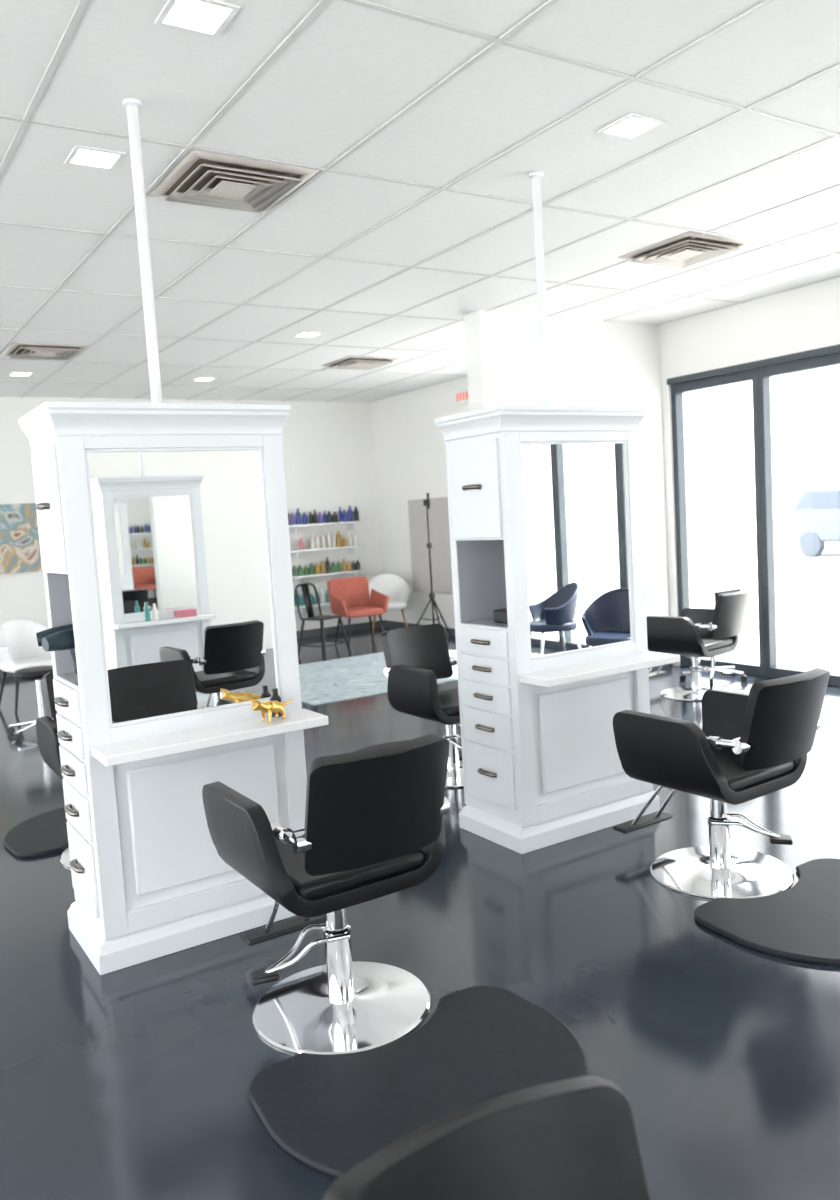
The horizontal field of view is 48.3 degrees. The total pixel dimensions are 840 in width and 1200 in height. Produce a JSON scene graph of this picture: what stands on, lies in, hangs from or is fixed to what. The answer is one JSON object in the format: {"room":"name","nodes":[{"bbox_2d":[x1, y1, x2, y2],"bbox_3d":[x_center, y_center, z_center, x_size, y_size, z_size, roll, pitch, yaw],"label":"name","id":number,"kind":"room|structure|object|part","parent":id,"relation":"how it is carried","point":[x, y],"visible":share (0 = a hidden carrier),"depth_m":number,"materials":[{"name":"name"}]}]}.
{"room":"salon","nodes":[
{"label":"salon","id":0,"kind":"room"},
{"bbox_2d":[0,397,383,668],"bbox_3d":[-4.885,-0.722,10.926,10.050,3.230,0.200,-7,6,-32],"label":"wall","id":1,"kind":"structure","parent":0,"point":[328,446],"depth_m":12.94,"materials":[{"name":"paint"}]},
{"bbox_2d":[0,503,42,573],"bbox_3d":[-4.884,-0.694,10.790,1.100,0.800,0.029,-7,6,-32],"label":"painting","id":2,"kind":"object","parent":1,"relation":"attached to","point":[19,535],"visible":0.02,"depth_m":10.91,"materials":[{"name":"paint"}]},
{"bbox_2d":[0,620,383,677],"bbox_3d":[-4.734,0.839,10.978,10.050,0.100,0.015,-7,6,-32],"label":"baseboard","id":3,"kind":"structure","parent":1,"relation":"attached to","point":[366,625],"depth_m":13.20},
{"bbox_2d":[287,506,367,614],"bbox_3d":[-1.689,-0.518,12.728,2.100,1.437,0.249,-7,6,-32],"label":"shelf","id":4,"kind":"object","parent":1,"relation":"attached to","point":[328,518],"visible":0.44,"depth_m":12.93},
{"bbox_2d":[0,0,839,401],"bbox_3d":[-0.613,-2.018,3.994,10.450,0.100,16.350,-7,6,-32],"label":"ceiling","id":5,"kind":"structure","parent":0,"point":[353,68],"depth_m":4.55,"materials":[{"name":"tile"}]},
{"bbox_2d":[8,372,33,375],"bbox_3d":[-3.979,-2.252,9.345,0.210,0.007,0.210,-7,6,-32],"label":"ceiling light","id":6,"kind":"object","parent":5,"relation":"in","point":[12,373],"depth_m":9.33,"materials":[{"name":"white plastic"}]},
{"bbox_2d":[1,342,88,359],"bbox_3d":[-3.299,-2.177,8.238,0.620,0.040,0.620,-7,6,-32],"label":"ceiling vent","id":7,"kind":"object","parent":5,"relation":"in","point":[17,350],"depth_m":8.16,"materials":[{"name":"white metal"}]},
{"bbox_2d":[65,145,125,170],"bbox_3d":[-1.415,-1.924,4.083,0.210,0.007,0.210,-7,6,-32],"label":"ceiling light","id":8,"kind":"object","parent":5,"relation":"in","point":[84,156],"depth_m":4.08,"materials":[{"name":"white plastic"}]},
{"bbox_2d":[154,0,240,38],"bbox_3d":[-0.712,-1.866,2.992,0.210,0.007,0.210,-7,6,-32],"label":"ceiling light","id":9,"kind":"object","parent":5,"relation":"in","point":[208,18],"depth_m":2.99,"materials":[{"name":"white plastic"}]},
{"bbox_2d":[192,377,215,380],"bbox_3d":[-2.385,-2.440,10.362,0.210,0.007,0.210,-7,6,-32],"label":"ceiling light","id":10,"kind":"object","parent":5,"relation":"in","point":[199,378],"depth_m":10.35,"materials":[{"name":"white plastic"}]},
{"bbox_2d":[149,150,318,212],"bbox_3d":[-0.898,-1.977,4.486,0.620,0.040,0.620,-7,6,-32],"label":"ceiling vent","id":11,"kind":"object","parent":5,"relation":"in","point":[203,178],"depth_m":4.43,"materials":[{"name":"white metal"}]},
{"bbox_2d":[292,331,323,337],"bbox_3d":[-0.983,-2.328,8.223,0.210,0.007,0.210,-7,6,-32],"label":"ceiling light","id":12,"kind":"object","parent":5,"relation":"in","point":[307,334],"depth_m":8.21,"materials":[{"name":"white plastic"}]},
{"bbox_2d":[321,355,399,369],"bbox_3d":[-0.622,-2.484,9.853,0.620,0.040,0.620,-7,6,-32],"label":"ceiling vent","id":13,"kind":"object","parent":5,"relation":"in","point":[348,362],"depth_m":9.77,"materials":[{"name":"white metal"}]},
{"bbox_2d":[0,0,839,402],"bbox_3d":[-0.609,-1.965,3.999,10.050,0.006,15.950,-7,6,-32],"label":"grid","id":14,"kind":"object","parent":5,"relation":"attached to","point":[82,4],"depth_m":4.69,"materials":[{"name":"white metal"}]},
{"bbox_2d":[597,113,665,140],"bbox_3d":[0.922,-2.065,4.094,0.210,0.007,0.210,-7,6,-32],"label":"ceiling light","id":15,"kind":"object","parent":5,"relation":"in","point":[631,126],"depth_m":4.09,"materials":[{"name":"white plastic"}]},
{"bbox_2d":[617,231,754,267],"bbox_3d":[1.749,-2.290,6.175,0.620,0.040,0.620,-7,6,-32],"label":"ceiling vent","id":16,"kind":"object","parent":5,"relation":"in","point":[679,251],"depth_m":6.12,"materials":[{"name":"white metal"}]},
{"bbox_2d":[0,627,839,1199],"bbox_3d":[-0.415,1.292,4.297,10.450,0.100,16.350,-7,6,-32],"label":"floor","id":17,"kind":"structure","parent":0,"point":[131,1082],"depth_m":3.12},
{"bbox_2d":[0,619,51,713],"bbox_3d":[-3.706,0.602,8.902,0.598,0.831,0.548,-8,7,-42],"label":"shell chair","id":18,"kind":"object","parent":17,"relation":"on","point":[19,649],"visible":0.66,"depth_m":8.99,"materials":[{"name":"white plastic"}]},
{"bbox_2d":[0,656,51,672],"bbox_3d":[-3.689,0.605,8.885,0.500,0.080,0.500,-8,7,-42],"label":"seat cushion","id":19,"kind":"object","parent":18,"relation":"on","point":[19,662],"depth_m":8.72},
{"bbox_2d":[7,666,52,740],"bbox_3d":[-3.094,0.819,7.695,0.547,0.539,0.576,-7,6,-32],"label":"stool","id":20,"kind":"object","parent":17,"relation":"on","point":[36,673],"visible":0.54,"depth_m":7.58,"materials":[{"name":"black plastic"}]},
{"bbox_3d":[-3.128,0.593,7.662,0.360,0.080,0.360,-7,6,-32],"label":"seat","id":21,"kind":"part","parent":20,"relation":"part of","materials":[{"name":"black leather"}]},
{"bbox_2d":[4,807,68,857],"bbox_3d":[-1.819,1.230,5.225,0.950,0.022,0.755,-7,6,-32],"label":"anti-fatigue mat","id":22,"kind":"object","parent":17,"relation":"on","point":[45,833],"visible":0.42,"depth_m":4.98,"materials":[{"name":"rubber"}]},
{"bbox_2d":[36,672,70,868],"bbox_3d":[-1.533,0.819,4.700,0.640,0.899,0.901,-7,6,-32],"label":"chair","id":23,"kind":"object","parent":17,"relation":"on","point":[46,727],"visible":0.17,"depth_m":4.58,"materials":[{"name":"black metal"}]},
{"bbox_3d":[-1.745,0.532,4.980,0.468,0.355,0.176,-7,6,-32],"label":"backrest","id":24,"kind":"part","parent":23,"relation":"part of","materials":[{"name":"black plastic"}]},
{"bbox_2d":[18,98,328,974],"bbox_3d":[-1.003,-0.292,3.694,0.931,3.229,0.815,-7,6,-32],"label":"station","id":25,"kind":"object","parent":17,"relation":"on","point":[164,540],"visible":0.93,"depth_m":3.54,"materials":[{"name":"white paint"}]},
{"bbox_3d":[-1.103,0.275,3.966,0.850,1.827,0.020,-7,6,-32],"label":"frame","id":26,"kind":"part","parent":25,"relation":"part of","materials":[{"name":"white paint"}]},
{"bbox_2d":[36,624,76,674],"bbox_3d":[-1.335,0.194,3.577,0.227,0.209,0.080,-6,6,-22],"label":"hair dryer","id":27,"kind":"object","parent":25,"relation":"in","point":[47,632],"visible":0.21,"depth_m":3.54,"materials":[{"name":"plastic"}]},
{"bbox_3d":[-1.284,0.218,3.595,0.123,0.152,0.061,-6,6,-22],"label":"handle","id":28,"kind":"part","parent":27,"relation":"part of","materials":[{"name":"plastic"}]},
{"bbox_2d":[42,628,75,655],"bbox_3d":[-1.263,0.202,3.440,0.080,0.209,0.227,1,7,42],"label":"hair dryer","id":29,"kind":"object","parent":25,"relation":"in","point":[62,640],"visible":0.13,"depth_m":3.37,"materials":[{"name":"plastic"}]},
{"bbox_3d":[-1.036,-0.681,3.685,0.918,0.117,0.532,-7,6,-32],"label":"crown moulding","id":30,"kind":"part","parent":25,"relation":"part of","materials":[{"name":"white paint"}]},
{"bbox_3d":[-0.920,1.252,3.862,0.914,0.118,0.504,-7,6,-32],"label":"moulding","id":31,"kind":"part","parent":25,"relation":"part of","materials":[{"name":"white paint"}]},
{"bbox_3d":[-0.854,0.296,3.580,0.850,1.827,0.020,-7,6,-32],"label":"frame","id":32,"kind":"part","parent":25,"relation":"part of","materials":[{"name":"white paint"}]},
{"bbox_2d":[84,447,280,727],"bbox_3d":[-0.877,-0.068,3.549,0.680,1.005,0.015,-7,6,-32],"label":"mirror","id":33,"kind":"object","parent":25,"relation":"attached to","point":[181,545],"depth_m":3.54,"materials":[{"name":"clear glass"}]},
{"bbox_3d":[-0.822,0.839,3.631,0.590,0.480,0.018,-7,6,-32],"label":"raised panel","id":34,"kind":"part","parent":25,"relation":"part of","materials":[{"name":"white paint"}]},
{"bbox_2d":[92,709,328,766],"bbox_3d":[-0.773,0.508,3.527,0.855,0.036,0.215,-7,6,-32],"label":"shelf","id":35,"kind":"object","parent":25,"relation":"attached to","point":[120,750],"depth_m":3.47,"materials":[{"name":"white wood"}]},
{"bbox_2d":[249,698,291,722],"bbox_3d":[-0.568,0.415,3.623,0.061,0.100,0.211,1,7,37],"label":"figurine","id":36,"kind":"object","parent":25,"relation":"on","point":[269,707],"visible":1,"depth_m":3.59,"materials":[{"name":"paint"}]},
{"bbox_2d":[270,688,281,716],"bbox_3d":[-0.571,0.405,3.715,0.044,0.111,0.044,-7,6,-32],"label":"bottle","id":37,"kind":"object","parent":25,"relation":"on","point":[275,696],"visible":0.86,"depth_m":3.70,"materials":[{"name":"black plastic"}]},
{"bbox_2d":[294,583,351,658],"bbox_3d":[-1.176,0.231,11.120,0.499,0.868,0.472,1,7,37],"label":"cafe chair","id":38,"kind":"object","parent":17,"relation":"on","point":[304,586],"visible":1,"depth_m":11.15,"materials":[{"name":"black metal"}]},
{"bbox_3d":[-1.343,0.005,11.217,0.112,0.417,0.378,1,7,37],"label":"frame","id":39,"kind":"part","parent":38,"relation":"part of","materials":[{"name":"black metal"}]},
{"bbox_3d":[-1.166,0.211,11.110,0.360,0.020,0.360,1,7,37],"label":"seat","id":40,"kind":"part","parent":38,"relation":"part of","materials":[{"name":"black metal"}]},
{"bbox_2d":[202,733,449,1053],"bbox_3d":[-0.296,0.872,3.071,0.640,0.944,0.901,-7,6,-32],"label":"chair","id":41,"kind":"object","parent":17,"relation":"on","point":[374,828],"visible":1,"depth_m":2.85,"materials":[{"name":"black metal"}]},
{"bbox_3d":[-0.413,1.062,3.291,0.260,0.348,0.361,-7,6,-32],"label":"footrest frame","id":42,"kind":"part","parent":41,"relation":"part of","materials":[{"name":"black metal"}]},
{"bbox_3d":[-0.371,1.139,3.046,0.273,0.112,0.128,-5,5,-17],"label":"pump lever","id":43,"kind":"part","parent":41,"relation":"part of","materials":[{"name":"silver metal"}]},
{"bbox_3d":[-0.271,1.112,3.076,0.092,0.407,0.092,-7,6,-32],"label":"post","id":44,"kind":"part","parent":41,"relation":"part of","materials":[{"name":"silver metal"}]},
{"bbox_3d":[-0.297,0.835,3.067,0.450,0.057,0.487,-7,6,-32],"label":"seat","id":45,"kind":"part","parent":41,"relation":"part of","materials":[{"name":"black leather"}]},
{"bbox_3d":[-0.117,0.595,2.740,0.468,0.355,0.176,-7,6,-32],"label":"backrest","id":46,"kind":"part","parent":41,"relation":"part of","materials":[{"name":"black leather"}]},
{"bbox_2d":[327,576,388,645],"bbox_3d":[-0.799,0.145,11.901,0.638,0.848,0.678,-6,6,-24],"label":"upholstered armchair","id":47,"kind":"object","parent":17,"relation":"on","point":[349,597],"visible":0.98,"depth_m":11.99,"materials":[{"name":"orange fabric"}]},
{"bbox_3d":[-1.022,0.059,11.705,0.088,0.278,0.520,-6,6,-24],"label":"arm","id":48,"kind":"part","parent":47,"relation":"part of","materials":[{"name":"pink fabric"}]},
{"bbox_2d":[343,605,383,617],"bbox_3d":[-0.764,0.147,11.824,0.480,0.090,0.490,-6,6,-24],"label":"seat cushion","id":49,"kind":"object","parent":47,"relation":"on","point":[352,611],"depth_m":11.65,"materials":[{"name":"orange fabric"}]},
{"bbox_3d":[-0.523,0.009,11.932,0.088,0.278,0.520,-6,6,-24],"label":"arm","id":50,"kind":"part","parent":47,"relation":"part of","materials":[{"name":"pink fabric"}]},
{"bbox_2d":[299,649,457,705],"bbox_3d":[-0.426,0.737,9.768,2.600,0.010,2.200,-7,6,-32],"label":"rug","id":51,"kind":"object","parent":17,"relation":"on","point":[335,680],"visible":0.31,"depth_m":9.35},
{"bbox_2d":[369,573,409,639],"bbox_3d":[-0.423,0.073,12.539,0.598,0.831,0.548,-4,5,-3],"label":"shell chair","id":52,"kind":"object","parent":17,"relation":"on","point":[393,586],"visible":0.59,"depth_m":12.70,"materials":[{"name":"white plastic"}]},
{"bbox_2d":[387,601,406,610],"bbox_3d":[-0.421,0.078,12.515,0.500,0.080,0.500,-4,5,-3],"label":"seat cushion","id":53,"kind":"object","parent":52,"relation":"on","point":[392,605],"depth_m":12.31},
{"bbox_2d":[354,740,461,759],"bbox_3d":[-0.099,1.035,6.229,0.950,0.022,0.755,-7,6,-32],"label":"anti-fatigue mat","id":54,"kind":"object","parent":17,"relation":"on","point":[395,742],"visible":0.06,"depth_m":6.47,"materials":[{"name":"rubber"}]},
{"bbox_2d":[248,985,588,1177],"bbox_3d":[0.058,1.355,2.625,0.950,0.022,0.755,-7,6,-32],"label":"anti-fatigue mat","id":55,"kind":"object","parent":17,"relation":"on","point":[331,1113],"visible":0.71,"depth_m":2.65,"materials":[{"name":"rubber"}]},
{"bbox_2d":[381,624,463,787],"bbox_3d":[0.188,0.629,5.705,0.640,0.889,0.901,-7,6,-32],"label":"chair","id":56,"kind":"object","parent":17,"relation":"on","point":[416,657],"visible":0.52,"depth_m":5.71,"materials":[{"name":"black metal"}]},
{"bbox_3d":[-0.024,0.348,5.984,0.468,0.355,0.176,-7,6,-32],"label":"backrest","id":57,"kind":"part","parent":56,"relation":"part of","materials":[{"name":"black leather"}]},
{"bbox_3d":[0.187,0.621,5.705,0.450,0.057,0.487,-7,6,-32],"label":"seat","id":58,"kind":"part","parent":56,"relation":"part of","materials":[{"name":"black leather"}]},
{"bbox_3d":[0.192,0.868,5.743,0.092,0.352,0.092,-7,6,-32],"label":"post","id":59,"kind":"part","parent":56,"relation":"part of","materials":[{"name":"silver metal"}]},
{"bbox_3d":[0.250,0.878,5.654,0.128,0.083,0.274,-7,6,-32],"label":"pump lever","id":60,"kind":"part","parent":56,"relation":"part of","materials":[{"name":"silver metal"}]},
{"bbox_2d":[416,493,450,635],"bbox_3d":[0.189,-0.422,11.831,0.578,1.854,0.565,-7,6,-32],"label":"tripod stand","id":61,"kind":"object","parent":17,"relation":"on","point":[426,502],"visible":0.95,"depth_m":11.85,"materials":[{"name":"black plastic"}]},
{"bbox_2d":[323,1075,649,1199],"bbox_3d":[0.289,1.110,0.936,0.640,0.789,0.901,-6,6,-27],"label":"chair","id":62,"kind":"object","parent":17,"relation":"on","point":[572,1138],"visible":1,"depth_m":1.27,"materials":[{"name":"black leather"}]},
{"bbox_2d":[434,171,679,853],"bbox_3d":[0.635,-0.477,4.639,0.931,3.229,0.815,-7,6,-32],"label":"station","id":63,"kind":"object","parent":17,"relation":"on","point":[545,512],"visible":0.99,"depth_m":4.50,"materials":[{"name":"white paint"}]},
{"bbox_3d":[0.535,0.091,4.911,0.850,1.827,0.020,-7,6,-32],"label":"frame","id":64,"kind":"part","parent":63,"relation":"part of","materials":[{"name":"white paint"}]},
{"bbox_2d":[493,608,507,623],"bbox_3d":[0.443,0.074,4.530,0.140,0.064,0.120,-7,6,-32],"label":"case","id":65,"kind":"object","parent":63,"relation":"in","point":[500,615],"visible":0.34,"depth_m":4.50,"materials":[{"name":"black plastic"}]},
{"bbox_3d":[0.602,-0.865,4.630,0.918,0.117,0.532,-7,6,-32],"label":"crown moulding","id":66,"kind":"part","parent":63,"relation":"part of","materials":[{"name":"white paint"}]},
{"bbox_3d":[0.718,1.068,4.807,0.914,0.118,0.504,-7,6,-32],"label":"moulding","id":67,"kind":"part","parent":63,"relation":"part of","materials":[{"name":"white paint"}]},
{"bbox_2d":[520,441,634,659],"bbox_3d":[0.761,-0.253,4.494,0.680,1.005,0.015,-7,6,-32],"label":"mirror","id":68,"kind":"object","parent":63,"relation":"attached to","point":[577,528],"depth_m":4.49,"materials":[{"name":"clear glass"}]},
{"bbox_3d":[0.784,0.111,4.525,0.850,1.827,0.020,-7,6,-32],"label":"frame","id":69,"kind":"part","parent":63,"relation":"part of","materials":[{"name":"white paint"}]},
{"bbox_3d":[0.816,0.655,4.576,0.590,0.480,0.018,-7,6,-32],"label":"raised panel","id":70,"kind":"part","parent":63,"relation":"part of","materials":[{"name":"white paint"}]},
{"bbox_2d":[519,651,679,687],"bbox_3d":[0.865,0.324,4.472,0.855,0.036,0.215,-7,6,-32],"label":"shelf","id":71,"kind":"object","parent":63,"relation":"attached to","point":[567,672],"depth_m":4.41,"materials":[{"name":"white wood"}]},
{"bbox_2d":[646,590,750,700],"bbox_3d":[2.232,0.347,7.673,0.640,0.849,0.901,-8,7,-42],"label":"chair","id":72,"kind":"object","parent":17,"relation":"on","point":[698,633],"visible":0.92,"depth_m":7.48,"materials":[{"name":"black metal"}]},
{"bbox_3d":[2.082,0.543,7.868,0.260,0.253,0.362,-8,7,-42],"label":"footrest frame","id":73,"kind":"part","parent":72,"relation":"part of","materials":[{"name":"silver metal"}]},
{"bbox_3d":[2.260,0.587,7.681,0.092,0.312,0.092,-8,7,-42],"label":"post","id":74,"kind":"part","parent":72,"relation":"part of","materials":[{"name":"silver metal"}]},
{"bbox_3d":[2.365,0.577,7.667,0.274,0.062,0.128,-3,5,7],"label":"pump lever","id":75,"kind":"part","parent":72,"relation":"part of","materials":[{"name":"silver metal"}]},
{"bbox_3d":[2.233,0.359,7.674,0.450,0.057,0.487,-8,7,-42],"label":"seat","id":76,"kind":"part","parent":72,"relation":"part of","materials":[{"name":"black plastic"}]},
{"bbox_3d":[2.463,0.111,7.385,0.468,0.355,0.176,-8,7,-42],"label":"backrest","id":77,"kind":"part","parent":72,"relation":"part of","materials":[{"name":"black leather"}]},
{"bbox_2d":[679,588,747,684],"bbox_3d":[2.583,0.300,8.231,0.547,0.799,0.576,-7,6,-32],"label":"stool","id":78,"kind":"object","parent":17,"relation":"on","point":[734,671],"visible":0.4,"depth_m":8.12,"materials":[{"name":"black plastic"}]},
{"bbox_3d":[2.642,0.003,8.039,0.320,0.180,0.040,-7,6,-32],"label":"backrest","id":79,"kind":"part","parent":78,"relation":"part of","materials":[{"name":"black leather"}]},
{"bbox_2d":[613,667,829,899],"bbox_3d":[1.247,0.718,3.986,0.640,0.899,0.901,-7,6,-34],"label":"chair","id":80,"kind":"object","parent":17,"relation":"on","point":[755,744],"visible":0.99,"depth_m":3.81,"materials":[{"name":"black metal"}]},
{"bbox_3d":[1.123,0.910,4.201,0.260,0.303,0.361,-7,6,-34],"label":"footrest frame","id":81,"kind":"part","parent":80,"relation":"part of","materials":[{"name":"silver metal"}]},
{"bbox_3d":[1.273,0.958,3.992,0.092,0.362,0.092,-7,6,-34],"label":"post","id":82,"kind":"part","parent":80,"relation":"part of","materials":[{"name":"silver metal"}]},
{"bbox_3d":[1.375,0.963,3.960,0.274,0.088,0.128,-2,5,17],"label":"pump lever","id":83,"kind":"part","parent":80,"relation":"part of","materials":[{"name":"silver metal"}]},
{"bbox_3d":[1.247,0.705,3.984,0.450,0.057,0.487,-7,6,-34],"label":"seat","id":84,"kind":"part","parent":80,"relation":"part of","materials":[{"name":"black leather"}]},
{"bbox_3d":[1.438,0.463,3.664,0.468,0.355,0.176,-7,6,-34],"label":"backrest","id":85,"kind":"part","parent":80,"relation":"part of","materials":[{"name":"black leather"}]},
{"bbox_2d":[694,858,839,965],"bbox_3d":[1.592,1.180,3.533,0.950,0.022,0.755,-7,6,-32],"label":"anti-fatigue mat","id":86,"kind":"object","parent":17,"relation":"on","point":[801,922],"visible":1,"depth_m":3.51,"materials":[{"name":"rubber"}]},
{"bbox_2d":[464,310,669,650],"bbox_3d":[1.405,-0.873,8.470,2.100,3.230,0.220,-7,6,-32],"label":"wall partition","id":87,"kind":"structure","parent":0,"point":[592,362],"depth_m":8.36,"materials":[{"name":"paint"}]},
{"bbox_2d":[648,663,671,669],"bbox_3d":[1.553,0.689,8.508,2.080,0.100,0.015,-7,6,-32],"label":"baseboard","id":88,"kind":"structure","parent":87,"relation":"attached to","point":[666,665],"depth_m":9.00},
{"bbox_2d":[370,277,839,665],"bbox_3d":[3.785,-0.871,6.890,0.200,3.230,15.950,-7,6,-32],"label":"wall","id":89,"kind":"structure","parent":0,"point":[408,444],"depth_m":8.95,"materials":[{"name":"paint"}]},
{"bbox_2d":[384,620,454,635],"bbox_3d":[0.139,0.396,12.634,0.015,0.100,2.430,-7,6,-32],"label":"baseboard","id":90,"kind":"structure","parent":89,"relation":"attached to","point":[390,624],"depth_m":13.25,"materials":[{"name":"black"}]},
{"bbox_2d":[455,388,468,405],"bbox_3d":[0.528,-2.488,11.464,0.044,0.180,0.300,-7,6,-32],"label":"exit sign","id":91,"kind":"object","parent":89,"relation":"attached to","point":[461,396],"visible":0.7,"depth_m":11.46,"materials":[{"name":"plastic"}]},
{"bbox_2d":[671,368,764,676],"bbox_3d":[2.732,-0.677,8.538,0.100,2.670,0.960,-7,6,-32],"label":"frame","id":92,"kind":"object","parent":89,"relation":"attached to","point":[677,390],"visible":0.68,"depth_m":8.67,"materials":[{"name":"black metal"}]},
{"bbox_2d":[667,344,839,384],"bbox_3d":[4.900,-1.830,4.789,0.050,0.055,9.500,-7,6,-32],"label":"trim","id":93,"kind":"structure","parent":89,"relation":"attached to","point":[833,349],"depth_m":7.92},
{"bbox_2d":[757,352,839,686],"bbox_3d":[3.273,-0.633,7.698,0.100,2.670,1.040,-7,6,-32],"label":"frame","id":94,"kind":"object","parent":89,"relation":"attached to","point":[764,374],"visible":0.93,"depth_m":8.05,"materials":[{"name":"black metal"}]},
{"label":"outside","id":95,"kind":"structure","parent":0,"visible":0},
{"bbox_2d":[408,497,452,593],"bbox_3d":[0.180,-0.712,12.345,0.034,1.250,1.100,-7,6,-32],"label":"board","id":96,"kind":"object","parent":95,"point":[438,516],"visible":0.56,"depth_m":12.36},
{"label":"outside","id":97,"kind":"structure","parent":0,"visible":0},
{"bbox_2d":[688,516,839,673],"bbox_3d":[7.136,0.613,7.611,100.000,0.030,85.000,-7,6,-32],"label":"pavement","id":98,"kind":"structure","parent":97,"point":[722,553],"depth_m":17.50,"materials":[{"name":"white concrete"}]},
{"bbox_2d":[784,486,839,556],"bbox_3d":[11.556,-2.027,23.544,1.800,1.798,4.492,-6,6,-28],"label":"parked car","id":99,"kind":"object","parent":98,"relation":"on","point":[813,519],"visible":1,"depth_m":24.22,"materials":[{"name":"paint"}]}
]}

